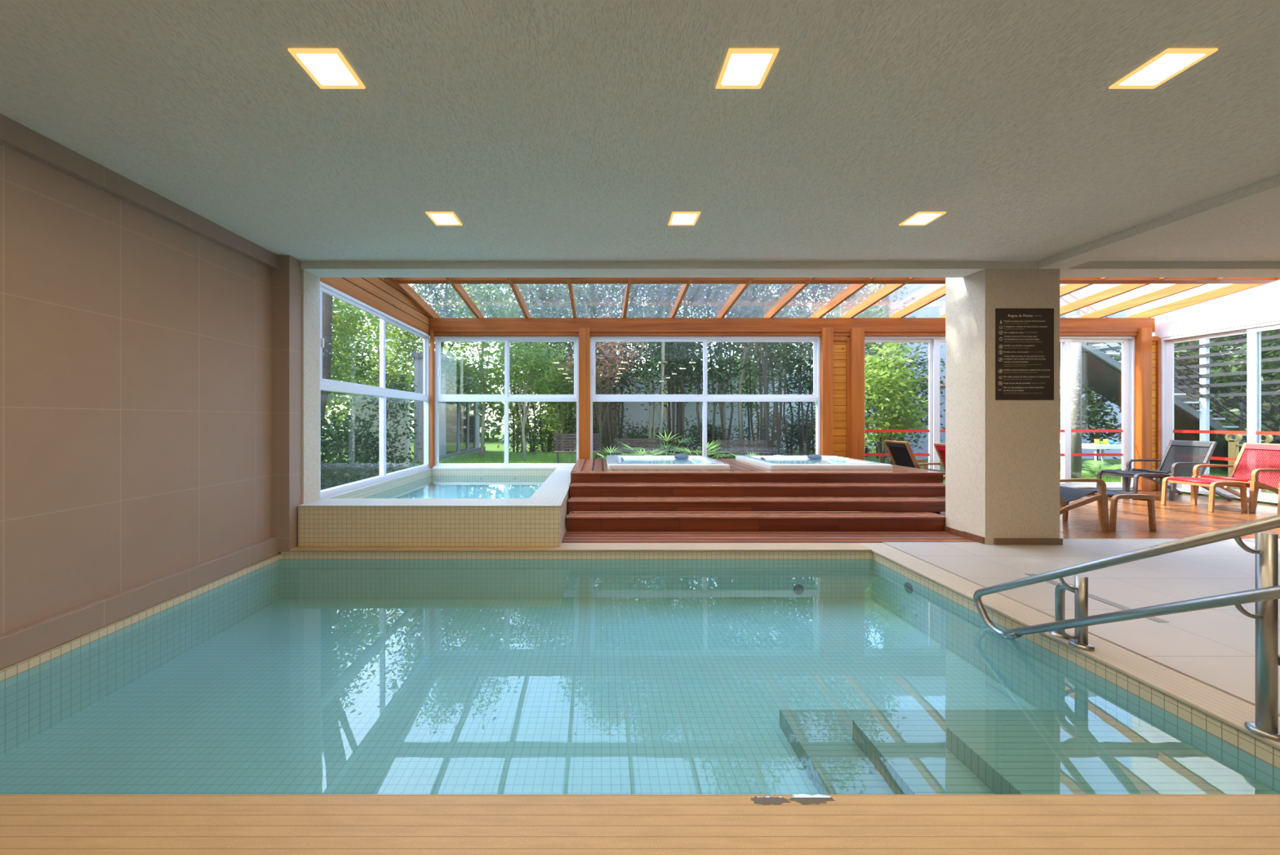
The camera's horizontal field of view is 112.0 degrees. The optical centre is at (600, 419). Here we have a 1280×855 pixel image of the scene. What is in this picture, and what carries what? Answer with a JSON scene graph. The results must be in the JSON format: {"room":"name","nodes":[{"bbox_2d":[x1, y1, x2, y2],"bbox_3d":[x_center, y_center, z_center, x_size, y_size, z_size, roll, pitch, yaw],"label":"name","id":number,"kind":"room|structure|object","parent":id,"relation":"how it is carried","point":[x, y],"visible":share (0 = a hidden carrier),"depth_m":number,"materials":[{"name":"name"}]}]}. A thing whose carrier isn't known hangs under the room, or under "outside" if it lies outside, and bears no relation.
{"room":"indoor swimming pool","nodes":[
{"label":"indoor swimming pool","id":0,"kind":"room"},
{"bbox_2d":[0,143,271,634],"bbox_3d":[-3.283,0.126,0.103,0.135,3.468,8.206,0,0,0],"label":"wall","id":1,"kind":"structure","parent":0,"point":[135,344],"depth_m":2.85,"materials":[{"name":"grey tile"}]},
{"bbox_2d":[0,113,277,268],"bbox_3d":[-3.183,-1.544,0.120,0.063,0.129,8.240,0,0,0],"label":"ceiling beam","id":2,"kind":"structure","parent":1,"relation":"attached to","point":[15,135],"depth_m":2.82,"materials":[{"name":"paint"}]},
{"bbox_2d":[0,537,280,669],"bbox_3d":[-3.183,1.231,0.135,0.063,0.168,8.270,0,0,0],"label":"baseboard","id":3,"kind":"structure","parent":1,"relation":"attached to","point":[17,645],"depth_m":2.81,"materials":[{"name":"tile"}]},
{"bbox_2d":[271,255,302,551],"bbox_3d":[-3.195,-0.159,4.293,0.310,2.898,0.174,0,0,0],"label":"wall column","id":4,"kind":"structure","parent":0,"point":[286,279],"depth_m":4.21,"materials":[{"name":"beige paint"}]},
{"bbox_2d":[302,269,319,504],"bbox_3d":[-3.235,-0.086,4.507,0.430,2.891,0.254,0,0,0],"label":"wall pier","id":5,"kind":"object","parent":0,"point":[310,282],"visible":0.21,"depth_m":4.49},
{"bbox_2d":[320,466,430,498],"bbox_3d":[-3.111,1.095,6.167,0.178,0.530,3.066,0,0,0],"label":"sill","id":6,"kind":"structure","parent":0,"point":[428,467],"depth_m":5.62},
{"bbox_2d":[321,277,430,333],"bbox_3d":[-3.083,-1.947,6.207,0.075,0.814,3.146,0,0,0],"label":"wall","id":7,"kind":"structure","parent":0,"point":[384,293],"depth_m":6.13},
{"bbox_2d":[320,280,429,496],"bbox_3d":[-3.075,-0.340,6.147,0.110,2.340,3.026,0,0,0],"label":"window","id":8,"kind":"structure","parent":7,"relation":"in","point":[326,384],"depth_m":6.06,"materials":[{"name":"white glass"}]},
{"bbox_2d":[320,277,430,335],"bbox_3d":[-3.067,-1.525,6.147,0.065,0.040,3.026,0,0,0],"label":"trim","id":9,"kind":"structure","parent":7,"relation":"attached to","point":[322,280],"depth_m":5.61,"materials":[{"name":"brown wood"}]},
{"bbox_2d":[433,332,1137,337],"bbox_3d":[3.400,-1.526,7.728,12.800,0.063,0.145,0,0,0],"label":"trim","id":10,"kind":"structure","parent":7,"relation":"attached to","point":[435,334],"depth_m":7.66,"materials":[{"name":"brown wood"}]},
{"bbox_2d":[429,317,1155,332],"bbox_3d":[3.400,-1.685,7.720,12.880,0.250,0.160,0,0,0],"label":"wooden beam","id":11,"kind":"structure","parent":7,"relation":"attached to","point":[436,324],"depth_m":7.64,"materials":[{"name":"brown wood"}]},
{"bbox_2d":[389,277,1279,317],"bbox_3d":[3.430,-2.075,6.343,12.940,0.598,3.414,0,0,0],"label":"pergola roof","id":12,"kind":"structure","parent":11,"relation":"on","point":[1073,284],"depth_m":6.50,"materials":[{"name":"brown wood"}]},
{"bbox_2d":[578,327,590,458],"bbox_3d":[-0.286,-0.182,7.649,0.193,2.885,0.099,0,0,0],"label":"wooden post","id":13,"kind":"object","parent":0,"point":[584,332],"visible":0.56,"depth_m":7.60,"materials":[{"name":"brown wood"}]},
{"bbox_2d":[0,0,1279,261],"bbox_3d":[3.500,-1.733,0.183,13.600,0.250,8.366,0,0,0],"label":"ceiling","id":14,"kind":"structure","parent":0,"point":[551,130],"depth_m":2.29,"materials":[{"name":"paint"}]},
{"bbox_2d":[288,48,365,88],"bbox_3d":[-1.245,-1.603,1.972,0.218,0.010,0.218,0,0,0],"label":"recessed light","id":15,"kind":"object","parent":14,"relation":"in","point":[328,68],"visible":1,"depth_m":1.96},
{"bbox_2d":[297,53,357,84],"bbox_3d":[-1.245,-1.605,1.972,0.178,0.005,0.178,0,0,0],"label":"diffuser","id":16,"kind":"object","parent":15,"relation":"attached to","point":[323,68],"depth_m":1.97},
{"bbox_2d":[425,211,462,225],"bbox_3d":[-1.245,-1.603,3.436,0.218,0.010,0.218,0,0,0],"label":"recessed light","id":17,"kind":"object","parent":14,"relation":"in","point":[438,218],"visible":1,"depth_m":3.42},
{"bbox_2d":[429,213,458,223],"bbox_3d":[-1.245,-1.605,3.436,0.178,0.005,0.178,0,0,0],"label":"diffuser","id":18,"kind":"object","parent":17,"relation":"attached to","point":[436,218],"depth_m":3.43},
{"bbox_2d":[667,211,700,225],"bbox_3d":[0.665,-1.603,3.436,0.218,0.010,0.218,0,0,0],"label":"recessed light","id":19,"kind":"object","parent":14,"relation":"in","point":[677,218],"visible":1,"depth_m":3.42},
{"bbox_2d":[715,48,778,88],"bbox_3d":[0.665,-1.603,1.972,0.218,0.010,0.218,0,0,0],"label":"recessed light","id":20,"kind":"object","parent":14,"relation":"in","point":[742,68],"visible":1,"depth_m":1.96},
{"bbox_2d":[721,53,772,84],"bbox_3d":[0.665,-1.605,1.972,0.178,0.005,0.178,0,0,0],"label":"diffuser","id":21,"kind":"object","parent":20,"relation":"attached to","point":[738,68],"depth_m":1.97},
{"bbox_2d":[898,211,946,225],"bbox_3d":[2.565,-1.603,3.436,0.218,0.010,0.218,0,0,0],"label":"recessed light","id":22,"kind":"object","parent":14,"relation":"in","point":[920,218],"visible":1,"depth_m":3.42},
{"bbox_2d":[904,213,940,223],"bbox_3d":[2.565,-1.605,3.436,0.178,0.005,0.178,0,0,0],"label":"diffuser","id":23,"kind":"object","parent":22,"relation":"attached to","point":[917,218],"depth_m":3.43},
{"bbox_2d":[1108,48,1217,88],"bbox_3d":[2.565,-1.603,1.972,0.218,0.010,0.218,0,0,0],"label":"recessed light","id":24,"kind":"object","parent":14,"relation":"in","point":[1171,62],"visible":1,"depth_m":1.96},
{"bbox_2d":[1120,53,1204,84],"bbox_3d":[2.565,-1.605,1.972,0.178,0.005,0.178,0,0,0],"label":"diffuser","id":25,"kind":"object","parent":24,"relation":"attached to","point":[1166,66],"depth_m":1.97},
{"bbox_2d":[300,261,1279,277],"bbox_3d":[3.500,-3.135,4.500,13.600,3.209,0.268,0,0,0],"label":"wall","id":26,"kind":"structure","parent":0,"point":[319,268],"depth_m":4.37,"materials":[{"name":"paint"}]},
{"bbox_2d":[1038,173,1279,268],"bbox_3d":[4.582,-1.569,0.183,0.287,0.077,8.366,0,0,0],"label":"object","id":27,"kind":"structure","parent":26,"relation":"attached to","point":[1265,191],"depth_m":3.38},
{"bbox_2d":[320,431,1275,488],"bbox_3d":[5.000,1.415,26.450,70.000,0.290,37.100,0,0,0],"label":"ground","id":28,"kind":"structure","parent":0,"point":[490,446],"depth_m":15.10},
{"bbox_2d":[320,292,333,427],"bbox_3d":[-4.373,-5.254,8.431,5.218,13.138,4.977,0,0,1],"label":"shade tree","id":29,"kind":"object","parent":28,"relation":"on","point":[327,300],"visible":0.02,"depth_m":8.02,"materials":[{"name":"green plant"}]},
{"bbox_2d":[325,297,386,409],"bbox_3d":[-8.330,-2.103,12.401,3.798,6.780,4.074,0,0,20],"label":"tree","id":30,"kind":"object","parent":28,"relation":"on","point":[362,366],"visible":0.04,"depth_m":12.92,"materials":[{"name":"green plant"}]},
{"bbox_2d":[324,297,405,425],"bbox_3d":[-6.626,-1.526,9.439,4.124,5.617,3.957,0,0,22],"label":"tree","id":31,"kind":"object","parent":28,"relation":"on","point":[347,329],"visible":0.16,"depth_m":9.90,"materials":[{"name":"green plant"}]},
{"bbox_2d":[333,301,423,402],"bbox_3d":[-7.350,-1.878,14.264,4.030,6.328,3.566,0,0,-11],"label":"tree","id":32,"kind":"object","parent":28,"relation":"on","point":[393,368],"visible":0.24,"depth_m":14.21,"materials":[{"name":"green plant"}]},
{"bbox_2d":[351,395,409,466],"bbox_3d":[-5.950,0.360,11.675,1.500,2.000,0.150,0,0,0],"label":"wall","id":33,"kind":"structure","parent":28,"relation":"on","point":[358,402],"depth_m":11.60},
{"bbox_2d":[360,372,418,427],"bbox_3d":[-5.355,0.040,10.665,1.764,2.487,1.495,0,0,3],"label":"tree","id":34,"kind":"object","parent":28,"relation":"on","point":[398,386],"visible":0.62,"depth_m":10.54,"materials":[{"name":"green plant"}]},
{"bbox_2d":[410,352,485,462],"bbox_3d":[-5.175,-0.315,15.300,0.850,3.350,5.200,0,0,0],"label":"annex building","id":35,"kind":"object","parent":28,"relation":"on","point":[460,433],"visible":0.62,"depth_m":14.00,"materials":[{"name":"grey paint"}]},
{"bbox_2d":[405,284,533,355],"bbox_3d":[-5.092,-3.359,14.808,4.977,9.285,4.502,0,0,42],"label":"tree","id":36,"kind":"object","parent":28,"relation":"on","point":[420,291],"visible":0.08,"depth_m":14.20,"materials":[{"name":"green plant"}]},
{"bbox_2d":[426,284,532,458],"bbox_3d":[-4.000,-1.823,14.163,3.776,6.211,3.756,0,0,-5],"label":"tree","id":37,"kind":"object","parent":28,"relation":"on","point":[487,304],"visible":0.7,"depth_m":13.91,"materials":[{"name":"green plant"}]},
{"bbox_2d":[488,284,549,453],"bbox_3d":[-3.252,-2.505,16.844,2.769,7.580,2.881,0,0,29],"label":"slender tree","id":38,"kind":"object","parent":28,"relation":"on","point":[515,403],"visible":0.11,"depth_m":16.50,"materials":[{"name":"green plant"}]},
{"bbox_2d":[488,309,568,460],"bbox_3d":[-2.221,-1.083,13.221,2.657,4.742,2.330,0,0,13],"label":"tree","id":39,"kind":"object","parent":28,"relation":"on","point":[532,362],"visible":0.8,"depth_m":13.02,"materials":[{"name":"green plant"}]},
{"bbox_2d":[508,284,569,453],"bbox_3d":[-2.253,-2.759,16.172,2.694,8.087,2.680,0,0,-38],"label":"slender tree","id":40,"kind":"object","parent":28,"relation":"on","point":[544,308],"visible":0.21,"depth_m":15.99,"materials":[{"name":"green plant"}]},
{"bbox_2d":[524,284,588,450],"bbox_3d":[-1.652,-3.141,17.472,3.365,8.853,3.234,0,0,40],"label":"slender tree","id":41,"kind":"object","parent":28,"relation":"on","point":[550,294],"visible":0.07,"depth_m":16.91,"materials":[{"name":"green plant"}]},
{"bbox_2d":[488,405,636,453],"bbox_3d":[-1.349,0.383,15.925,5.463,1.854,1.821,0,0,-2],"label":"hedge","id":42,"kind":"object","parent":28,"relation":"on","point":[537,429],"visible":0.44,"depth_m":15.73,"materials":[{"name":"green plant"}]},
{"bbox_2d":[511,343,615,453],"bbox_3d":[-1.418,-0.776,15.075,3.768,4.120,3.139,0,0,-7],"label":"shrub","id":43,"kind":"object","parent":28,"relation":"on","point":[556,381],"visible":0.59,"depth_m":14.60,"materials":[{"name":"green plant"}]},
{"bbox_2d":[553,433,601,462],"bbox_3d":[-0.622,0.820,11.617,1.250,0.900,0.515,0,0,-8],"label":"garden bench","id":44,"kind":"object","parent":28,"relation":"on","point":[561,435],"visible":0.64,"depth_m":11.78,"materials":[{"name":"wood"}]},
{"bbox_2d":[543,284,616,453],"bbox_3d":[-0.726,-2.521,15.528,2.780,7.612,2.893,0,0,5],"label":"slender tree","id":45,"kind":"object","parent":28,"relation":"on","point":[580,311],"visible":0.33,"depth_m":15.20,"materials":[{"name":"green plant"}]},
{"bbox_2d":[592,342,615,452],"bbox_3d":[0.000,-0.990,17.050,1.200,4.700,0.300,0,0,0],"label":"wall","id":46,"kind":"structure","parent":28,"relation":"on","point":[612,405],"depth_m":16.90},
{"bbox_2d":[324,284,883,442],"bbox_3d":[0.645,-4.331,25.870,35.795,12.060,5.908,0,0,0],"label":"trees","id":47,"kind":"object","parent":28,"relation":"on","point":[493,432],"visible":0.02,"depth_m":25.49,"materials":[{"name":"green plant"}]},
{"bbox_2d":[554,302,667,458],"bbox_3d":[0.248,-1.185,12.554,3.417,4.939,2.131,0,0,10],"label":"tree","id":48,"kind":"object","parent":28,"relation":"on","point":[615,344],"visible":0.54,"depth_m":12.50,"materials":[{"name":"green plant"}]},
{"bbox_2d":[567,284,659,455],"bbox_3d":[0.530,-3.312,14.662,3.048,9.195,3.063,0,0,15],"label":"slender tree","id":49,"kind":"object","parent":28,"relation":"on","point":[632,303],"visible":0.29,"depth_m":14.38,"materials":[{"name":"green plant"}]},
{"bbox_2d":[613,438,663,455],"bbox_3d":[1.150,0.919,12.918,1.500,0.702,0.515,0,0,0],"label":"garden bench","id":50,"kind":"object","parent":28,"relation":"on","point":[616,443],"visible":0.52,"depth_m":13.11,"materials":[{"name":"wood"}]},
{"bbox_2d":[607,284,706,455],"bbox_3d":[1.594,-3.693,14.242,3.643,9.960,3.582,0,0,-44],"label":"slender tree","id":51,"kind":"object","parent":28,"relation":"on","point":[662,349],"visible":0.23,"depth_m":13.97,"materials":[{"name":"green plant"}]},
{"bbox_2d":[634,284,718,455],"bbox_3d":[2.675,-3.602,14.969,3.240,9.776,3.256,0,0,-30],"label":"slender tree","id":52,"kind":"object","parent":28,"relation":"on","point":[680,411],"visible":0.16,"depth_m":14.63,"materials":[{"name":"green plant"}]},
{"bbox_2d":[602,412,763,455],"bbox_3d":[2.923,0.525,15.385,5.760,1.590,1.931,0,0,0],"label":"hedge","id":53,"kind":"object","parent":28,"relation":"on","point":[717,437],"visible":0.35,"depth_m":15.30,"materials":[{"name":"green plant"}]},
{"bbox_2d":[641,284,724,442],"bbox_3d":[3.330,-4.417,17.605,4.104,11.410,4.173,0,0,22],"label":"slender tree","id":54,"kind":"object","parent":28,"relation":"on","point":[666,387],"visible":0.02,"depth_m":17.54,"materials":[{"name":"green plant"}]},
{"bbox_2d":[671,284,761,457],"bbox_3d":[3.772,-3.530,14.299,3.208,9.632,3.192,0,0,-9],"label":"slender tree","id":55,"kind":"object","parent":28,"relation":"on","point":[713,368],"visible":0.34,"depth_m":13.99,"materials":[{"name":"green plant"}]},
{"bbox_2d":[554,369,883,448],"bbox_3d":[5.950,-0.390,18.700,15.900,3.500,0.200,0,0,0],"label":"wall","id":56,"kind":"structure","parent":28,"relation":"on","point":[633,407],"depth_m":18.60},
{"bbox_2d":[716,440,772,458],"bbox_3d":[4.301,0.946,12.918,1.500,0.648,0.515,0,0,4],"label":"garden bench","id":57,"kind":"object","parent":28,"relation":"on","point":[764,447],"visible":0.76,"depth_m":13.10,"materials":[{"name":"wood"}]},
{"bbox_2d":[693,284,801,456],"bbox_3d":[4.845,-5.149,14.827,4.631,12.875,4.709,0,0,14],"label":"slender tree","id":58,"kind":"object","parent":28,"relation":"on","point":[745,354],"visible":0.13,"depth_m":14.48,"materials":[{"name":"green plant"}]},
{"bbox_2d":[724,284,794,451],"bbox_3d":[6.359,-2.507,17.464,2.882,7.585,2.770,0,0,43],"label":"slender tree","id":59,"kind":"object","parent":28,"relation":"on","point":[747,385],"visible":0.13,"depth_m":17.29,"materials":[{"name":"green plant"}]},
{"bbox_2d":[725,284,830,455],"bbox_3d":[5.751,-3.933,14.259,3.459,10.437,3.476,0,0,30],"label":"slender tree","id":60,"kind":"object","parent":28,"relation":"on","point":[776,415],"visible":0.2,"depth_m":13.99,"materials":[{"name":"green plant"}]},
{"bbox_2d":[760,284,837,455],"bbox_3d":[6.757,-2.912,14.646,2.796,8.393,2.782,0,0,37],"label":"slender tree","id":61,"kind":"object","parent":28,"relation":"on","point":[804,384],"visible":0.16,"depth_m":14.41,"materials":[{"name":"green plant"}]},
{"bbox_2d":[729,404,877,455],"bbox_3d":[7.348,0.290,15.213,5.515,2.043,1.766,0,0,-2],"label":"hedge","id":62,"kind":"object","parent":28,"relation":"on","point":[795,434],"visible":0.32,"depth_m":15.10,"materials":[{"name":"green plant"}]},
{"bbox_2d":[406,449,1279,488],"bbox_3d":[4.289,1.169,11.827,19.716,0.207,5.828,0,0,13],"label":"grass","id":63,"kind":"structure","parent":28,"relation":"on","point":[571,458],"depth_m":12.98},
{"bbox_2d":[795,284,900,395],"bbox_3d":[7.910,-4.008,13.879,3.874,10.591,3.809,0,0,20],"label":"slender tree","id":64,"kind":"object","parent":28,"relation":"on","point":[837,312],"visible":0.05,"depth_m":13.75,"materials":[{"name":"green plant"}]},
{"bbox_2d":[797,315,945,464],"bbox_3d":[7.503,-0.831,11.739,3.246,4.235,3.339,0,0,-35],"label":"tree","id":65,"kind":"object","parent":28,"relation":"on","point":[868,349],"visible":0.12,"depth_m":11.25,"materials":[{"name":"green plant"}]},
{"bbox_2d":[830,284,915,457],"bbox_3d":[9.044,-2.964,14.554,2.830,8.497,2.816,0,0,36],"label":"slender tree","id":66,"kind":"object","parent":28,"relation":"on","point":[886,301],"visible":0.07,"depth_m":14.11,"materials":[{"name":"green plant"}]},
{"bbox_2d":[864,342,928,464],"bbox_3d":[5.927,-0.387,9.078,2.359,3.345,1.895,0,0,-36],"label":"leafy shrub","id":67,"kind":"object","parent":28,"relation":"on","point":[877,383],"visible":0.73,"depth_m":8.78,"materials":[{"name":"green plant"}]},
{"bbox_2d":[883,284,1132,458],"bbox_3d":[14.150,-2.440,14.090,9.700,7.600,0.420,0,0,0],"label":"building","id":68,"kind":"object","parent":28,"relation":"on","point":[936,308],"visible":0.02,"depth_m":14.00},
{"bbox_2d":[1071,314,1081,478],"bbox_3d":[9.670,-0.420,8.750,0.150,3.400,0.150,0,0,0],"label":"column","id":69,"kind":"structure","parent":28,"relation":"on","point":[1076,348],"depth_m":8.70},
{"bbox_2d":[1059,346,1121,466],"bbox_3d":[12.465,-0.391,11.036,2.184,3.353,2.034,0,0,0],"label":"leafy shrub","id":70,"kind":"object","parent":28,"relation":"on","point":[1091,416],"visible":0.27,"depth_m":10.72,"materials":[{"name":"green plant"}]},
{"bbox_2d":[1059,459,1121,479],"bbox_3d":[10.530,1.080,9.113,1.353,0.410,0.992,0,0,40],"label":"fern","id":71,"kind":"object","parent":28,"relation":"on","point":[1093,470],"visible":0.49,"depth_m":9.10,"materials":[{"name":"green plant"}]},
{"bbox_2d":[1081,443,1121,466],"bbox_3d":[11.700,0.920,10.100,0.840,0.701,0.600,0,0,0],"label":"table","id":72,"kind":"object","parent":28,"relation":"on","point":[1088,446],"visible":0.32,"depth_m":9.86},
{"bbox_2d":[1106,488,1168,491],"bbox_3d":[3.100,1.345,7.753,14.600,0.230,0.295,0,0,0],"label":"trim","id":73,"kind":"structure","parent":28,"relation":"on","point":[1115,489],"depth_m":7.63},
{"bbox_2d":[820,327,833,455],"bbox_3d":[4.018,-0.182,7.649,0.185,2.885,0.099,0,0,0],"label":"wooden post","id":74,"kind":"object","parent":73,"relation":"on","point":[827,333],"visible":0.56,"depth_m":7.60,"materials":[{"name":"brown wood"}]},
{"bbox_2d":[833,336,849,457],"bbox_3d":[4.275,-0.115,7.700,0.330,2.750,0.080,0,0,0],"label":"panel","id":75,"kind":"object","parent":73,"relation":"on","point":[841,344],"visible":0.66,"depth_m":7.69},
{"bbox_2d":[848,327,864,460],"bbox_3d":[4.553,-0.182,7.649,0.225,2.885,0.099,0,0,0],"label":"wooden post","id":76,"kind":"object","parent":73,"relation":"on","point":[856,336],"visible":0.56,"depth_m":7.60,"materials":[{"name":"brown wood"}]},
{"bbox_2d":[864,336,1134,488],"bbox_3d":[7.130,-0.133,7.750,4.880,2.725,0.100,0,0,0],"label":"door","id":77,"kind":"structure","parent":73,"relation":"on","point":[1127,430],"depth_m":7.74,"materials":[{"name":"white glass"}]},
{"bbox_2d":[1134,327,1151,491],"bbox_3d":[9.648,-0.182,7.649,0.185,2.885,0.099,0,0,0],"label":"wooden post","id":78,"kind":"object","parent":73,"relation":"on","point":[1143,341],"visible":0.89,"depth_m":7.60,"materials":[{"name":"brown wood"}]},
{"bbox_2d":[1151,336,1160,490],"bbox_3d":[9.857,-0.115,7.700,0.235,2.750,0.080,0,0,0],"label":"panel","id":79,"kind":"object","parent":73,"relation":"on","point":[1156,341],"visible":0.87,"depth_m":7.69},
{"bbox_2d":[1059,293,1279,475],"bbox_3d":[12.500,-0.933,9.985,5.417,4.382,1.030,0,0,0],"label":"staircase","id":80,"kind":"structure","parent":28,"relation":"on","point":[1100,371],"depth_m":9.62,"materials":[{"name":"concrete"}]},
{"bbox_2d":[1059,334,1279,475],"bbox_3d":[13.250,-0.580,9.700,0.100,3.720,6.600,0,0,0],"label":"slatted screen","id":81,"kind":"object","parent":28,"relation":"on","point":[1204,345],"visible":0.19,"depth_m":9.40,"materials":[{"name":"metal"}]},
{"bbox_2d":[882,491,1279,715],"bbox_3d":[3.500,1.320,1.800,13.600,0.120,11.600,0,0,0],"label":"floor","id":82,"kind":"structure","parent":0,"point":[1215,647],"depth_m":3.53,"materials":[{"name":"beige tile"}]},
{"bbox_2d":[297,467,573,546],"bbox_3d":[-1.708,1.107,5.945,2.624,0.506,3.310,0,0,0],"label":"pool","id":83,"kind":"object","parent":82,"relation":"on","point":[431,506],"visible":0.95,"depth_m":4.30,"materials":[{"name":"beige tile"}]},
{"bbox_2d":[0,542,1279,854],"bbox_3d":[-0.154,1.613,2.763,6.119,0.694,3.354,0,0,0],"label":"swimming pool","id":84,"kind":"object","parent":82,"relation":"in","point":[568,698],"visible":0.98,"depth_m":2.39,"materials":[{"name":"liquid"}]},
{"bbox_2d":[973,514,1279,741],"bbox_3d":[2.679,0.657,1.929,0.242,1.484,2.080,0,0,0],"label":"pool handrail","id":85,"kind":"object","parent":84,"relation":"attached to","point":[1265,594],"visible":1,"depth_m":1.77,"materials":[{"name":"metal"}]},
{"bbox_2d":[562,458,976,542],"bbox_3d":[2.044,1.002,6.020,4.872,0.635,3.160,0,0,0],"label":"wooden deck","id":86,"kind":"object","parent":82,"relation":"on","point":[745,502],"visible":0.78,"depth_m":5.13,"materials":[{"name":"brown wood"}]},
{"bbox_2d":[606,453,729,469],"bbox_3d":[0.945,0.844,6.710,1.690,0.522,1.580,0,0,0],"label":"hot tub","id":87,"kind":"object","parent":86,"relation":"on","point":[680,461],"visible":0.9,"depth_m":6.47,"materials":[{"name":"white plastic"}]},
{"bbox_2d":[735,453,892,469],"bbox_3d":[3.190,0.844,6.710,1.700,0.522,1.580,0,0,0],"label":"hot tub","id":88,"kind":"object","parent":86,"relation":"on","point":[813,461],"visible":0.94,"depth_m":6.47,"materials":[{"name":"white plastic"}]},
{"bbox_2d":[884,440,945,479],"bbox_3d":[5.072,0.802,7.000,0.957,0.924,0.620,0,0,0],"label":"lounge chair","id":89,"kind":"object","parent":82,"relation":"on","point":[900,452],"visible":0.44,"depth_m":6.96,"materials":[{"name":"fabric"}]},
{"bbox_2d":[944,268,1062,544],"bbox_3d":[4.280,-0.435,4.609,0.789,3.391,0.518,0,0,0],"label":"concrete pillar","id":90,"kind":"structure","parent":82,"relation":"on","point":[1002,456],"depth_m":4.37,"materials":[{"name":"paint"}]},
{"bbox_2d":[995,308,1053,399],"bbox_3d":[4.298,-0.665,4.362,0.588,0.928,0.008,0,0,0],"label":"sign","id":91,"kind":"object","parent":90,"relation":"attached to","point":[1024,337],"visible":1,"depth_m":4.36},
{"bbox_2d":[1059,478,1109,531],"bbox_3d":[5.271,0.802,5.170,0.957,0.924,0.620,0,0,0],"label":"lounge chair","id":92,"kind":"object","parent":82,"relation":"on","point":[1067,494],"visible":0.41,"depth_m":4.87,"materials":[{"name":"brown wood"}]},
{"bbox_2d":[1024,573,1168,622],"bbox_3d":[3.505,1.258,3.100,0.070,0.003,0.840,0,0,0],"label":"floor drain","id":93,"kind":"object","parent":82,"relation":"on","point":[1096,597],"visible":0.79,"depth_m":2.96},
{"bbox_2d":[1062,486,1155,530],"bbox_3d":[6.045,1.052,5.140,0.493,0.417,0.540,0,0,0],"label":"footstool","id":94,"kind":"object","parent":82,"relation":"on","point":[1113,495],"visible":0.66,"depth_m":4.89,"materials":[{"name":"brown wood"}]},
{"bbox_2d":[1096,469,1164,499],"bbox_3d":[8.680,1.052,7.060,0.493,0.417,0.540,0,0,0],"label":"footstool","id":95,"kind":"object","parent":82,"relation":"on","point":[1123,473],"visible":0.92,"depth_m":6.98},
{"bbox_2d":[1124,440,1232,500],"bbox_3d":[9.389,0.802,7.020,0.957,0.924,0.620,0,0,0],"label":"lounge chair","id":96,"kind":"object","parent":82,"relation":"on","point":[1173,444],"visible":0.75,"depth_m":6.98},
{"bbox_2d":[1160,476,1248,511],"bbox_3d":[8.585,1.052,6.140,0.493,0.417,0.540,0,0,0],"label":"footstool","id":97,"kind":"object","parent":82,"relation":"on","point":[1193,482],"visible":1,"depth_m":6.02,"materials":[{"name":"fabric"}]},
{"bbox_2d":[1190,442,1279,512],"bbox_3d":[9.329,0.802,6.150,0.957,0.924,0.620,0,0,0],"label":"lounge chair","id":98,"kind":"object","parent":82,"relation":"on","point":[1252,481],"visible":0.91,"depth_m":6.17,"materials":[{"name":"fabric"}]},
{"bbox_2d":[1132,280,1279,337],"bbox_3d":[10.110,-3.850,6.367,0.280,4.780,3.466,0,0,0],"label":"wall","id":99,"kind":"structure","parent":0,"point":[1261,304],"depth_m":7.01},
{"bbox_2d":[1160,320,1279,502],"bbox_3d":[10.030,-0.115,6.162,0.100,2.690,3.056,0,0,0],"label":"window frame","id":100,"kind":"structure","parent":99,"relation":"in","point":[1254,432],"depth_m":6.83,"materials":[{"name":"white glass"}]},
{"bbox_2d":[1182,488,1277,505],"bbox_3d":[25.150,1.415,0.950,29.700,0.290,13.900,0,0,0],"label":"ground","id":101,"kind":"structure","parent":0,"point":[1270,491],"depth_m":7.15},
{"bbox_2d":[1118,328,1279,473],"bbox_3d":[15.575,-1.213,6.388,3.094,5.303,12.320,0,0,0],"label":"hedge","id":102,"kind":"object","parent":101,"relation":"on","point":[1270,404],"visible":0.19,"depth_m":10.63,"materials":[{"name":"green plant"}]},
{"bbox_2d":[1224,433,1273,493],"bbox_3d":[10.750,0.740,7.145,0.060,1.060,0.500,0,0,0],"label":"chair","id":103,"kind":"object","parent":101,"relation":"on","point":[1233,444],"visible":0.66,"depth_m":7.27,"materials":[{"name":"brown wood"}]},
{"bbox_3d":[-16.725,1.415,0.950,26.550,0.290,13.900,0,0,0],"label":"ground","id":104,"kind":"structure","parent":0,"visible":0},
{"bbox_2d":[320,402,430,488],"bbox_3d":[-5.117,0.405,7.685,2.298,1.850,6.784,0,0,0],"label":"hedge","id":105,"kind":"object","parent":104,"relation":"on","point":[336,448],"visible":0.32,"depth_m":8.76,"materials":[{"name":"green plant"}]},
{"bbox_3d":[0.740,1.020,7.750,7.880,0.380,0.099,0,0,0],"label":"sill","id":106,"kind":"structure","parent":0,"visible":0},
{"bbox_2d":[430,330,434,467],"bbox_3d":[-2.990,-0.365,7.649,0.050,2.430,0.099,0,0,0],"label":"wooden post","id":107,"kind":"object","parent":106,"relation":"on","point":[432,336],"visible":0.89,"depth_m":7.60,"materials":[{"name":"brown wood"}]},
{"bbox_2d":[432,336,578,467],"bbox_3d":[-1.674,-0.315,7.697,2.578,2.360,0.186,0,0,0],"label":"window","id":108,"kind":"structure","parent":106,"relation":"attached to","point":[506,397],"depth_m":7.71,"materials":[{"name":"white metal"}]},
{"bbox_2d":[590,336,820,458],"bbox_3d":[1.875,-0.333,7.735,4.120,2.325,0.110,0,0,0],"label":"window","id":109,"kind":"structure","parent":106,"relation":"attached to","point":[704,397],"depth_m":7.71,"materials":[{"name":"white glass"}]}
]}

